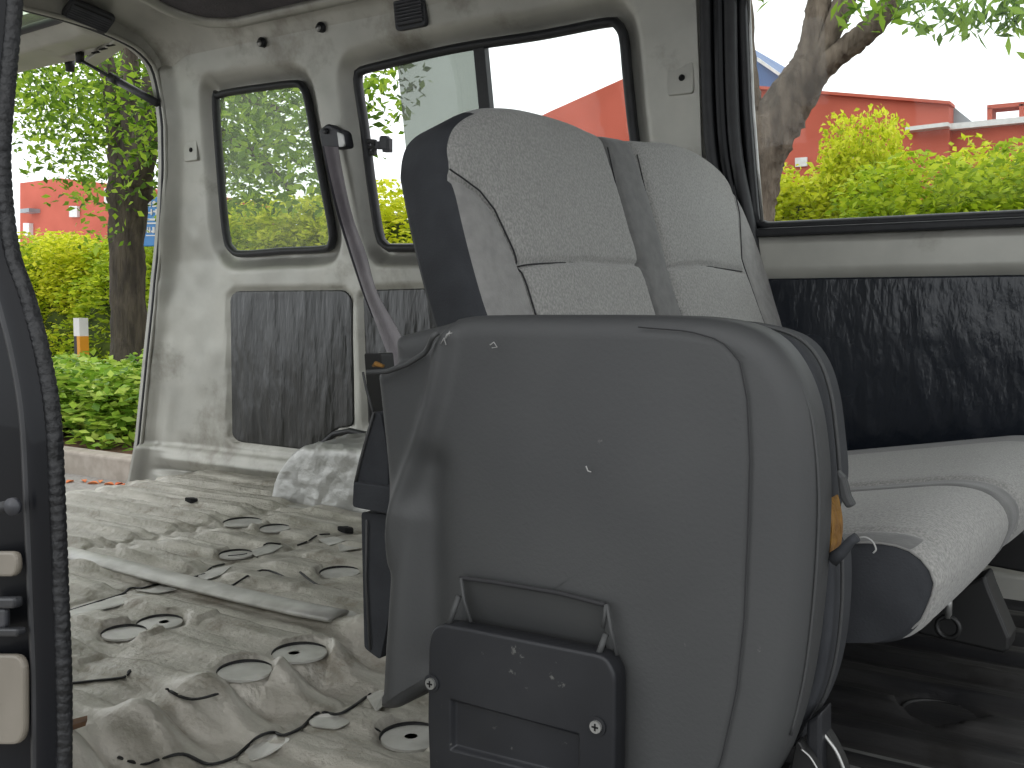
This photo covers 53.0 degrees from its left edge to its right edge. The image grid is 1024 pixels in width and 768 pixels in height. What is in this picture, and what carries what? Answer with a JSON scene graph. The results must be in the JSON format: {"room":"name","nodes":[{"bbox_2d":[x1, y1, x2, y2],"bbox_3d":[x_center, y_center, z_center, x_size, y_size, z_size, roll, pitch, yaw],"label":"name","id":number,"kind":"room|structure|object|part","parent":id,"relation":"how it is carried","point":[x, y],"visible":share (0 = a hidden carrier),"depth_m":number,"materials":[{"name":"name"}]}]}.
{"room":"vehicle interior","nodes":[
{"label":"vehicle interior","id":0,"kind":"room"},
{"bbox_2d":[0,0,55,767],"bbox_3d":[-0.511,0.007,0.886,0.413,0.714,0.046,3,5,34],"label":"door","id":1,"kind":"structure","parent":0,"point":[12,528],"depth_m":0.78,"materials":[{"name":"black paint"}]},
{"bbox_2d":[0,551,21,575],"bbox_3d":[-0.417,0.141,0.806,0.111,0.033,0.006,3,5,34],"label":"cover","id":2,"kind":"object","parent":1,"relation":"attached to","point":[10,561],"depth_m":0.78,"materials":[{"name":"beige plastic"}]},
{"bbox_2d":[0,497,21,515],"bbox_3d":[-0.370,0.089,0.760,0.033,0.014,0.015,4,6,44],"label":"buffer","id":3,"kind":"object","parent":1,"relation":"attached to","point":[11,506],"visible":1,"depth_m":0.75,"materials":[{"name":"black rubber"}]},
{"bbox_2d":[0,596,25,635],"bbox_3d":[-0.399,0.179,0.793,0.073,0.040,0.009,3,5,34],"label":"latch","id":4,"kind":"object","parent":1,"relation":"attached to","point":[6,602],"depth_m":0.78,"materials":[{"name":"metal"}]},
{"bbox_3d":[-0.407,0.183,0.802,0.051,0.024,0.005,3,5,34],"label":"plate","id":5,"kind":"part","parent":4,"relation":"part of","materials":[{"name":"plastic"}]},
{"bbox_2d":[0,654,28,743],"bbox_3d":[-0.420,0.252,0.816,0.126,0.095,0.006,3,5,34],"label":"cover","id":6,"kind":"object","parent":1,"relation":"attached to","point":[14,668],"depth_m":0.79,"materials":[{"name":"beige plastic"}]},
{"bbox_2d":[0,0,72,767],"bbox_3d":[-0.371,0.014,0.793,0.088,0.716,0.043,3,5,34],"label":"weatherstrip","id":7,"kind":"object","parent":1,"relation":"attached to","point":[10,52],"visible":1,"depth_m":0.78,"materials":[{"name":"black rubber"}]},
{"bbox_2d":[23,0,161,484],"bbox_3d":[-1.451,-0.307,2.387,0.325,1.378,1.480,3,5,34],"label":"wall","id":8,"kind":"structure","parent":0,"point":[56,6],"depth_m":2.81,"materials":[{"name":"silver metal"}]},
{"bbox_2d":[61,0,114,33],"bbox_3d":[-1.070,-0.930,2.595,0.056,0.061,0.127,3,5,34],"label":"air vent","id":9,"kind":"object","parent":8,"relation":"in","point":[80,11],"visible":1,"depth_m":2.58,"materials":[{"name":"plastic"}]},
{"bbox_2d":[17,13,159,106],"bbox_3d":[-1.692,-0.862,2.538,0.940,0.251,1.390,3,5,34],"label":"tailgate","id":10,"kind":"object","parent":8,"relation":"attached to","point":[45,41],"visible":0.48,"depth_m":2.83,"materials":[{"name":"silver metal"}]},
{"bbox_3d":[-1.734,-0.928,2.530,0.875,0.069,1.338,3,5,34],"label":"panel","id":11,"kind":"part","parent":10,"relation":"part of","materials":[{"name":"silver metal"}]},
{"bbox_3d":[-1.171,-0.888,2.900,0.145,0.078,0.010,2,5,29],"label":"strut rod","id":12,"kind":"part","parent":10,"relation":"part of","materials":[{"name":"metal"}]},
{"bbox_2d":[22,5,167,446],"bbox_3d":[-1.438,-0.283,2.380,0.297,1.339,1.432,3,5,34],"label":"trim","id":13,"kind":"structure","parent":8,"relation":"attached to","point":[25,7],"depth_m":2.83,"materials":[{"name":"black rubber"}]},
{"bbox_2d":[67,0,450,66],"bbox_3d":[0.140,-0.822,1.281,3.552,0.186,1.324,3,5,34],"label":"ceiling","id":14,"kind":"structure","parent":0,"point":[171,39],"depth_m":2.65,"materials":[{"name":"silver metal"}]},
{"bbox_2d":[129,0,701,481],"bbox_3d":[0.422,-0.205,1.998,3.822,1.238,0.127,3,5,33],"label":"wall","id":15,"kind":"structure","parent":0,"point":[188,425],"depth_m":2.67,"materials":[{"name":"silver metal"}]},
{"bbox_2d":[184,140,198,161],"bbox_3d":[-0.881,-0.644,2.829,0.056,0.060,0.018,3,5,34],"label":"plate","id":16,"kind":"object","parent":15,"relation":"attached to","point":[191,153],"visible":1,"depth_m":2.82,"materials":[{"name":"silver metal"}]},
{"bbox_2d":[160,0,308,17],"bbox_3d":[0.242,-0.849,1.210,3.310,0.084,1.220,3,5,34],"label":"trim","id":17,"kind":"structure","parent":15,"relation":"attached to","point":[204,8],"depth_m":2.50,"materials":[{"name":"grey plastic"}]},
{"bbox_2d":[138,0,362,27],"bbox_3d":[0.236,-0.839,1.215,3.325,0.100,1.252,3,5,34],"label":"trim","id":18,"kind":"structure","parent":15,"relation":"attached to","point":[311,5],"depth_m":2.51,"materials":[{"name":"grey plastic"}]},
{"bbox_2d":[256,37,266,47],"bbox_3d":[-0.632,-0.862,2.589,0.024,0.024,0.017,3,5,34],"label":"clip","id":19,"kind":"object","parent":15,"relation":"attached to","point":[261,42],"visible":1,"depth_m":2.58,"materials":[{"name":"plastic"}]},
{"bbox_2d":[212,80,336,257],"bbox_3d":[-0.636,-0.561,2.700,0.419,0.446,0.079,3,5,34],"label":"window","id":20,"kind":"structure","parent":15,"relation":"in","point":[216,95],"depth_m":2.68,"materials":[{"name":"black rubber"}]},
{"bbox_2d":[230,290,354,448],"bbox_3d":[-0.594,-0.038,2.732,0.458,0.421,0.011,3,5,34],"label":"panel","id":21,"kind":"object","parent":15,"relation":"attached to","point":[292,360],"visible":0.99,"depth_m":2.72,"materials":[{"name":"black plastic"}]},
{"bbox_2d":[315,22,325,32],"bbox_3d":[-0.461,-0.859,2.473,0.024,0.024,0.017,3,5,34],"label":"clip","id":22,"kind":"object","parent":15,"relation":"attached to","point":[320,27],"visible":1,"depth_m":2.47,"materials":[{"name":"plastic"}]},
{"bbox_2d":[320,124,400,365],"bbox_3d":[-0.259,-0.155,2.149,0.075,0.901,0.950,-2,5,-23],"label":"belt","id":23,"kind":"object","parent":15,"relation":"attached to","point":[334,138],"visible":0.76,"depth_m":2.40,"materials":[{"name":"fabric"}]},
{"bbox_2d":[363,288,435,422],"bbox_3d":[-0.176,-0.052,2.451,0.475,0.361,0.011,3,5,34],"label":"card","id":24,"kind":"object","parent":15,"relation":"attached to","point":[409,309],"visible":0.07,"depth_m":2.50,"materials":[{"name":"black plastic"}]},
{"bbox_2d":[393,0,428,30],"bbox_3d":[-0.230,-0.842,2.326,0.090,0.073,0.028,3,5,34],"label":"air vent","id":25,"kind":"object","parent":15,"relation":"in","point":[408,14],"visible":1,"depth_m":2.32,"materials":[{"name":"plastic"}]},
{"bbox_2d":[353,17,639,251],"bbox_3d":[-0.045,-0.532,2.306,0.776,0.464,0.084,3,5,34],"label":"window","id":26,"kind":"structure","parent":15,"relation":"in","point":[437,85],"depth_m":2.35,"materials":[{"name":"black rubber"}]},
{"bbox_3d":[-0.146,-0.538,2.375,0.258,0.440,0.061,3,5,34],"label":"tinted pane","id":27,"kind":"part","parent":26,"relation":"part of","materials":[{"name":"clear glass"}]},
{"bbox_2d":[667,62,693,95],"bbox_3d":[0.333,-0.599,2.015,0.056,0.064,0.018,3,5,34],"label":"plate","id":28,"kind":"object","parent":15,"relation":"attached to","point":[680,81],"visible":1,"depth_m":2.01,"materials":[{"name":"silver metal"}]},
{"bbox_2d":[699,0,760,254],"bbox_3d":[0.433,-0.361,1.982,0.173,0.988,0.102,-1,4,-10],"label":"door frame","id":29,"kind":"structure","parent":15,"relation":"attached to","point":[730,6],"depth_m":1.97,"materials":[{"name":"black rubber"}]},
{"bbox_2d":[696,0,1023,278],"bbox_3d":[1.189,-0.251,1.492,1.990,1.080,0.098,3,5,34],"label":"door","id":30,"kind":"structure","parent":15,"relation":"in","point":[984,251],"depth_m":1.85,"materials":[{"name":"silver metal"}]},
{"bbox_2d":[737,0,1023,236],"bbox_3d":[1.012,-0.494,1.603,1.376,0.473,0.081,3,5,34],"label":"window","id":31,"kind":"structure","parent":30,"relation":"attached to","point":[1001,218],"depth_m":1.93,"materials":[{"name":"black rubber"}]},
{"bbox_2d":[768,275,1023,450],"bbox_3d":[0.986,0.008,1.673,1.458,0.376,0.011,3,5,34],"label":"card","id":32,"kind":"object","parent":30,"relation":"attached to","point":[914,360],"visible":0.56,"depth_m":1.84,"materials":[{"name":"black plastic"}]},
{"bbox_2d":[982,565,1023,600],"bbox_3d":[1.193,0.317,1.509,1.965,0.145,0.130,3,5,34],"label":"trim","id":33,"kind":"structure","parent":15,"relation":"attached to","point":[1010,583],"depth_m":1.69,"materials":[{"name":"silver metal"}]},
{"bbox_2d":[65,469,1023,767],"bbox_3d":[0.118,0.367,1.364,3.574,0.065,1.547,3,5,34],"label":"floor","id":34,"kind":"structure","parent":0,"point":[243,579],"depth_m":1.36,"materials":[{"name":"silver metal"}]},
{"bbox_2d":[72,716,86,729],"bbox_3d":[-0.459,0.359,1.088,0.023,0.005,0.017,-4,6,-44],"label":"flake","id":35,"kind":"object","parent":34,"relation":"on","point":[79,722],"visible":0.65,"depth_m":1.09,"materials":[{"name":"brown"}]},
{"bbox_3d":[-0.634,0.341,1.588,0.057,0.007,0.140,3,5,34],"label":"step plate","id":36,"kind":"part","parent":34,"relation":"part of","materials":[{"name":"grey metal"}]},
{"bbox_3d":[-0.576,0.335,1.672,0.053,0.004,0.050,3,5,34],"label":"step plate","id":37,"kind":"part","parent":34,"relation":"part of","materials":[{"name":"grey metal"}]},
{"bbox_2d":[185,497,197,503],"bbox_3d":[-0.741,0.270,2.383,0.042,0.012,0.016,4,6,42],"label":"debris","id":38,"kind":"object","parent":34,"relation":"on","point":[191,500],"visible":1,"depth_m":2.38,"materials":[{"name":"black"}]},
{"bbox_3d":[-0.547,0.325,1.698,0.711,0.014,0.060,3,5,35],"label":"pressed rail","id":39,"kind":"part","parent":34,"relation":"part of","materials":[{"name":"grey metal"}]},
{"bbox_3d":[-0.518,0.327,1.783,0.041,0.006,0.097,0,4,-3],"label":"step plate","id":40,"kind":"part","parent":34,"relation":"part of","materials":[{"name":"grey metal"}]},
{"bbox_3d":[-0.276,0.404,1.141,0.049,0.016,0.042,-4,6,-41],"label":"step plate","id":41,"kind":"part","parent":34,"relation":"part of","materials":[{"name":"grey metal"}]},
{"bbox_3d":[-0.467,0.313,1.942,0.039,0.008,0.076,3,5,34],"label":"step plate","id":42,"kind":"part","parent":34,"relation":"part of","materials":[{"name":"grey metal"}]},
{"bbox_2d":[272,428,370,512],"bbox_3d":[-0.283,0.219,2.382,0.794,0.190,0.299,3,5,34],"label":"wheel arch","id":43,"kind":"object","parent":34,"relation":"on","point":[323,472],"visible":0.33,"depth_m":2.36,"materials":[{"name":"silver metal"}]},
{"bbox_3d":[-0.219,0.399,1.212,0.052,0.009,0.032,3,5,34],"label":"step plate","id":44,"kind":"part","parent":34,"relation":"part of","materials":[{"name":"grey metal"}]},
{"bbox_3d":[-0.357,0.309,2.029,0.039,0.007,0.077,-2,5,-29],"label":"step plate","id":45,"kind":"part","parent":34,"relation":"part of","materials":[{"name":"grey metal"}]},
{"bbox_2d":[337,526,353,533],"bbox_3d":[-0.340,0.300,2.112,0.042,0.012,0.016,4,6,42],"label":"debris","id":46,"kind":"object","parent":34,"relation":"on","point":[344,529],"visible":1,"depth_m":2.10,"materials":[{"name":"black"}]},
{"bbox_3d":[-0.242,0.343,1.521,0.038,0.011,0.076,-2,5,-22],"label":"step plate","id":47,"kind":"part","parent":34,"relation":"part of","materials":[{"name":"grey metal"}]},
{"bbox_3d":[-0.312,0.311,1.987,0.048,0.005,0.087,-1,4,-11],"label":"step plate","id":48,"kind":"part","parent":34,"relation":"part of","materials":[{"name":"grey metal"}]},
{"bbox_3d":[-0.162,0.394,1.273,0.026,0.015,0.083,-1,4,-16],"label":"step plate","id":49,"kind":"part","parent":34,"relation":"part of","materials":[{"name":"grey metal"}]},
{"bbox_2d":[405,733,416,738],"bbox_3d":[-0.116,0.408,1.184,0.015,0.004,0.015,3,5,34],"label":"plug","id":50,"kind":"object","parent":34,"relation":"on","point":[408,736],"visible":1,"depth_m":1.19,"materials":[{"name":"black"}]},
{"bbox_2d":[353,315,876,767],"bbox_3d":[0.049,0.178,0.940,0.547,0.482,0.160,3,5,34],"label":"seat","id":51,"kind":"object","parent":34,"relation":"on","point":[590,541],"visible":1,"depth_m":0.85,"materials":[{"name":"black plastic"}]},
{"bbox_2d":[424,674,438,691],"bbox_3d":[-0.073,0.273,0.936,0.016,0.016,0.002,3,5,34],"label":"screw","id":52,"kind":"object","parent":51,"relation":"in","point":[431,681],"depth_m":0.93,"materials":[{"name":"metal"}]},
{"bbox_3d":[0.008,0.303,0.897,0.194,0.175,0.020,3,5,34],"label":"bracket plate","id":53,"kind":"part","parent":51,"relation":"part of","materials":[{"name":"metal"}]},
{"bbox_2d":[588,716,605,735],"bbox_3d":[0.070,0.280,0.841,0.016,0.016,0.002,3,5,34],"label":"screw","id":54,"kind":"object","parent":51,"relation":"in","point":[596,724],"depth_m":0.84,"materials":[{"name":"metal"}]},
{"bbox_3d":[0.111,0.364,0.933,0.280,0.084,0.075,3,5,34],"label":"frame","id":55,"kind":"part","parent":51,"relation":"part of","materials":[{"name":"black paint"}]},
{"bbox_2d":[749,321,851,745],"bbox_3d":[0.091,0.147,0.968,0.437,0.413,0.062,3,5,34],"label":"cushion","id":56,"kind":"object","parent":51,"relation":"on","point":[839,579],"depth_m":0.83,"materials":[{"name":"grey fabric"}]},
{"bbox_3d":[0.251,0.311,0.838,0.014,0.099,0.030,3,5,34],"label":"leg post","id":57,"kind":"part","parent":51,"relation":"part of","materials":[{"name":"metal"}]},
{"bbox_2d":[400,108,1023,652],"bbox_3d":[0.434,-0.014,1.552,0.693,0.769,1.166,3,5,34],"label":"seat","id":58,"kind":"object","parent":34,"relation":"on","point":[509,211],"visible":0.51,"depth_m":1.27,"materials":[{"name":"grey fabric"}]},
{"bbox_3d":[0.252,-0.127,1.673,0.246,0.562,1.153,3,5,34],"label":"backrest","id":59,"kind":"part","parent":58,"relation":"part of","materials":[{"name":"grey fabric"}]},
{"bbox_2d":[841,435,1023,642],"bbox_3d":[0.407,0.177,1.423,0.580,0.165,0.900,3,5,34],"label":"cushion","id":60,"kind":"object","parent":58,"relation":"on","point":[935,515],"depth_m":1.07,"materials":[{"name":"grey fabric"}]},
{"bbox_3d":[0.493,0.250,1.160,0.008,0.030,0.007,4,6,42],"label":"release rod","id":61,"kind":"part","parent":58,"relation":"part of","materials":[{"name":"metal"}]},
{"bbox_2d":[842,747,931,767],"bbox_3d":[0.599,0.417,0.936,0.670,0.014,0.051,3,5,34],"label":"rail","id":62,"kind":"object","parent":34,"relation":"attached to","point":[844,748],"visible":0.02,"depth_m":1.09,"materials":[{"name":"metal"}]},
{"label":"outside","id":63,"kind":"structure","parent":0,"visible":0},
{"bbox_2d":[20,178,269,255],"bbox_3d":[-25.531,-10.954,71.351,12.036,5.623,12.800,3,5,34],"label":"building","id":64,"kind":"structure","parent":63,"point":[34,214],"depth_m":67.52,"materials":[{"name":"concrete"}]},
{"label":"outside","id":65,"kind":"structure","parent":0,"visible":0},
{"bbox_2d":[65,473,125,491],"bbox_3d":[-2.239,1.484,-3.244,80.000,0.300,15.950,3,5,34],"label":"ground","id":66,"kind":"structure","parent":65,"point":[78,484],"depth_m":6.42,"materials":[{"name":"concrete"}]},
{"bbox_2d":[63,446,131,481],"bbox_3d":[-6.071,0.502,8.970,100.000,0.450,0.150,3,5,34],"label":"kerb","id":67,"kind":"object","parent":66,"relation":"on","point":[115,466],"depth_m":6.61,"materials":[{"name":"grey concrete"}]},
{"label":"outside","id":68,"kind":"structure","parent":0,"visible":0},
{"bbox_2d":[63,428,133,453],"bbox_3d":[12.295,-1.507,36.331,100.000,0.400,65.920,3,5,34],"label":"planting","id":69,"kind":"object","parent":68,"point":[118,449],"depth_m":7.40,"materials":[{"name":"plant"}]},
{"bbox_2d":[17,228,82,269],"bbox_3d":[-7.380,-1.264,15.835,2.426,2.193,2.622,3,5,38],"label":"bush","id":70,"kind":"object","parent":69,"relation":"on","point":[21,232],"visible":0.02,"depth_m":15.34,"materials":[{"name":"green plant"}]},
{"bbox_2d":[18,233,106,348],"bbox_3d":[-6.650,-1.097,15.091,2.641,2.258,2.847,2,5,22],"label":"bush","id":71,"kind":"object","parent":69,"relation":"on","point":[28,251],"visible":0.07,"depth_m":14.44,"materials":[{"name":"green plant"}]},
{"bbox_2d":[23,230,108,361],"bbox_3d":[-5.984,-1.095,14.688,2.680,2.177,2.598,1,4,13],"label":"bush","id":72,"kind":"object","parent":69,"relation":"on","point":[55,317],"visible":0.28,"depth_m":13.94,"materials":[{"name":"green plant"}]},
{"bbox_2d":[52,348,106,373],"bbox_3d":[-4.055,0.054,8.628,1.396,0.733,2.234,-1,4,-12],"label":"shrub","id":73,"kind":"object","parent":69,"relation":"on","point":[65,355],"visible":0.02,"depth_m":9.11,"materials":[{"name":"green plant"}]},
{"bbox_2d":[73,318,88,356],"bbox_3d":[-4.348,-0.223,10.383,0.100,0.886,0.100,3,5,34],"label":"marker post","id":74,"kind":"object","parent":69,"relation":"on","point":[80,325],"visible":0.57,"depth_m":10.33,"materials":[{"name":"white paint"}]},
{"bbox_2d":[55,371,115,432],"bbox_3d":[-3.289,0.128,8.348,1.396,0.602,2.234,3,5,32],"label":"shrub","id":75,"kind":"object","parent":69,"relation":"on","point":[56,372],"visible":0.02,"depth_m":8.02,"materials":[{"name":"green plant"}]},
{"bbox_2d":[51,348,143,444],"bbox_3d":[-2.846,0.105,7.794,2.234,0.762,1.396,-2,5,-27],"label":"shrub","id":76,"kind":"object","parent":69,"relation":"on","point":[75,419],"visible":0.16,"depth_m":7.44,"materials":[{"name":"green plant"}]},
{"bbox_2d":[58,387,137,433],"bbox_3d":[-3.501,0.176,8.036,2.234,0.542,1.396,1,4,16],"label":"shrub","id":77,"kind":"object","parent":69,"relation":"on","point":[128,411],"visible":0.12,"depth_m":7.28,"materials":[{"name":"green plant"}]},
{"bbox_2d":[46,236,153,365],"bbox_3d":[-4.882,-0.985,13.944,2.847,2.198,2.641,0,4,0],"label":"bush","id":78,"kind":"object","parent":69,"relation":"on","point":[97,264],"visible":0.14,"depth_m":13.27,"materials":[{"name":"green plant"}]},
{"bbox_2d":[58,355,141,450],"bbox_3d":[-2.908,0.127,7.736,1.397,0.717,2.248,-4,6,-41],"label":"shrub","id":79,"kind":"object","parent":69,"relation":"on","point":[135,374],"visible":0.38,"depth_m":7.20,"materials":[{"name":"green plant"}]},
{"bbox_2d":[71,235,153,362],"bbox_3d":[-4.650,-1.094,14.161,2.641,2.410,2.847,-2,5,-30],"label":"bush","id":80,"kind":"object","parent":69,"relation":"on","point":[103,331],"visible":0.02,"depth_m":13.21,"materials":[{"name":"green plant"}]},
{"bbox_2d":[144,197,156,246],"bbox_3d":[-4.080,-0.915,11.420,1.105,2.312,0.119,3,5,34],"label":"road sign","id":81,"kind":"object","parent":69,"relation":"on","point":[149,239],"visible":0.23,"depth_m":11.20,"materials":[{"name":"blue metal"}]},
{"bbox_2d":[107,201,294,359],"bbox_3d":[-3.458,-0.985,12.505,2.847,2.441,2.641,-1,4,-18],"label":"bush","id":82,"kind":"object","parent":69,"relation":"on","point":[250,207],"visible":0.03,"depth_m":11.81,"materials":[{"name":"green plant"}]},
{"bbox_2d":[12,47,403,362],"bbox_3d":[-3.026,-2.837,9.346,5.289,6.358,6.484,0,4,-4],"label":"tree","id":83,"kind":"object","parent":69,"relation":"on","point":[130,135],"visible":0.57,"depth_m":8.60,"materials":[{"name":"green plant"}]},
{"bbox_2d":[227,194,319,249],"bbox_3d":[-2.803,-1.071,12.501,2.598,2.475,2.680,4,6,44],"label":"bush","id":84,"kind":"object","parent":69,"relation":"on","point":[269,235],"visible":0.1,"depth_m":11.62,"materials":[{"name":"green plant"}]},
{"bbox_2d":[239,191,327,248],"bbox_3d":[-2.223,-1.093,12.318,2.426,2.375,2.622,-3,5,-33],"label":"bush","id":85,"kind":"object","parent":69,"relation":"on","point":[301,218],"visible":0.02,"depth_m":11.65,"materials":[{"name":"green plant"}]},
{"bbox_2d":[293,178,412,246],"bbox_3d":[-1.413,-1.079,11.833,2.598,2.597,2.680,0,4,-3],"label":"bush","id":86,"kind":"object","parent":69,"relation":"on","point":[393,223],"visible":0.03,"depth_m":11.24,"materials":[{"name":"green plant"}]},
{"bbox_2d":[397,228,412,242],"bbox_3d":[-0.321,-0.921,10.420,1.941,2.313,2.097,-1,4,-15],"label":"bush","id":87,"kind":"object","parent":69,"relation":"on","point":[402,232],"visible":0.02,"depth_m":10.10,"materials":[{"name":"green plant"}]},
{"bbox_2d":[542,50,954,199],"bbox_3d":[12.997,-11.616,53.040,21.110,11.627,16.200,3,5,34],"label":"building","id":88,"kind":"structure","parent":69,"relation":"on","point":[602,112],"depth_m":44.02,"materials":[{"name":"paint"}]},
{"bbox_2d":[774,162,814,220],"bbox_3d":[1.895,-0.891,9.287,1.941,2.420,2.097,2,5,20],"label":"bush","id":89,"kind":"object","parent":69,"relation":"on","point":[788,184],"visible":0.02,"depth_m":8.90,"materials":[{"name":"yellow plant"}]},
{"bbox_2d":[775,153,874,220],"bbox_3d":[2.634,-0.831,9.307,2.078,2.468,2.144,-3,5,-36],"label":"bush","id":90,"kind":"object","parent":69,"relation":"on","point":[809,188],"visible":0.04,"depth_m":8.84,"materials":[{"name":"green plant"}]},
{"bbox_2d":[811,103,923,218],"bbox_3d":[3.081,-1.075,9.045,1.258,2.823,1.167,1,4,18],"label":"bush","id":91,"kind":"object","parent":69,"relation":"on","point":[865,155],"visible":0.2,"depth_m":8.79,"materials":[{"name":"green plant"}]},
{"bbox_2d":[751,0,1023,221],"bbox_3d":[2.063,-2.001,5.211,3.498,5.322,4.026,3,5,34],"label":"tree","id":92,"kind":"object","parent":69,"relation":"on","point":[781,114],"visible":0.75,"depth_m":5.45,"materials":[{"name":"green plant"}]},
{"bbox_2d":[824,147,1023,218],"bbox_3d":[3.333,-0.634,8.067,2.391,2.394,2.218,0,4,-2],"label":"bush","id":93,"kind":"object","parent":69,"relation":"on","point":[933,204],"visible":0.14,"depth_m":7.70,"materials":[{"name":"green plant"}]},
{"bbox_2d":[907,133,1023,201],"bbox_3d":[4.214,-0.834,8.665,2.078,2.576,2.144,-2,5,-21],"label":"bush","id":94,"kind":"object","parent":69,"relation":"on","point":[980,149],"visible":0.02,"depth_m":8.46,"materials":[{"name":"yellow plant"}]},
{"bbox_2d":[950,102,1023,177],"bbox_3d":[22.063,-8.383,44.660,4.339,6.576,10.400,3,5,34],"label":"building","id":95,"kind":"structure","parent":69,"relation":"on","point":[994,129],"depth_m":40.72,"materials":[{"name":"paint"}]},
{"bbox_3d":[19.155,-10.626,41.016,0.202,0.643,1.000,3,5,34],"label":"frame post","id":96,"kind":"part","parent":95,"relation":"part of","materials":[{"name":"ceramic"}]},
{"bbox_3d":[20.105,-10.597,40.380,0.198,0.671,1.000,3,5,34],"label":"frame post","id":97,"kind":"part","parent":95,"relation":"part of","materials":[{"name":"ceramic"}]},
{"bbox_2d":[959,136,1023,210],"bbox_3d":[4.245,-0.649,7.775,2.113,2.476,2.278,2,5,24],"label":"bush","id":98,"kind":"object","parent":69,"relation":"on","point":[1005,151],"visible":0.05,"depth_m":7.56,"materials":[{"name":"green plant"}]}
]}

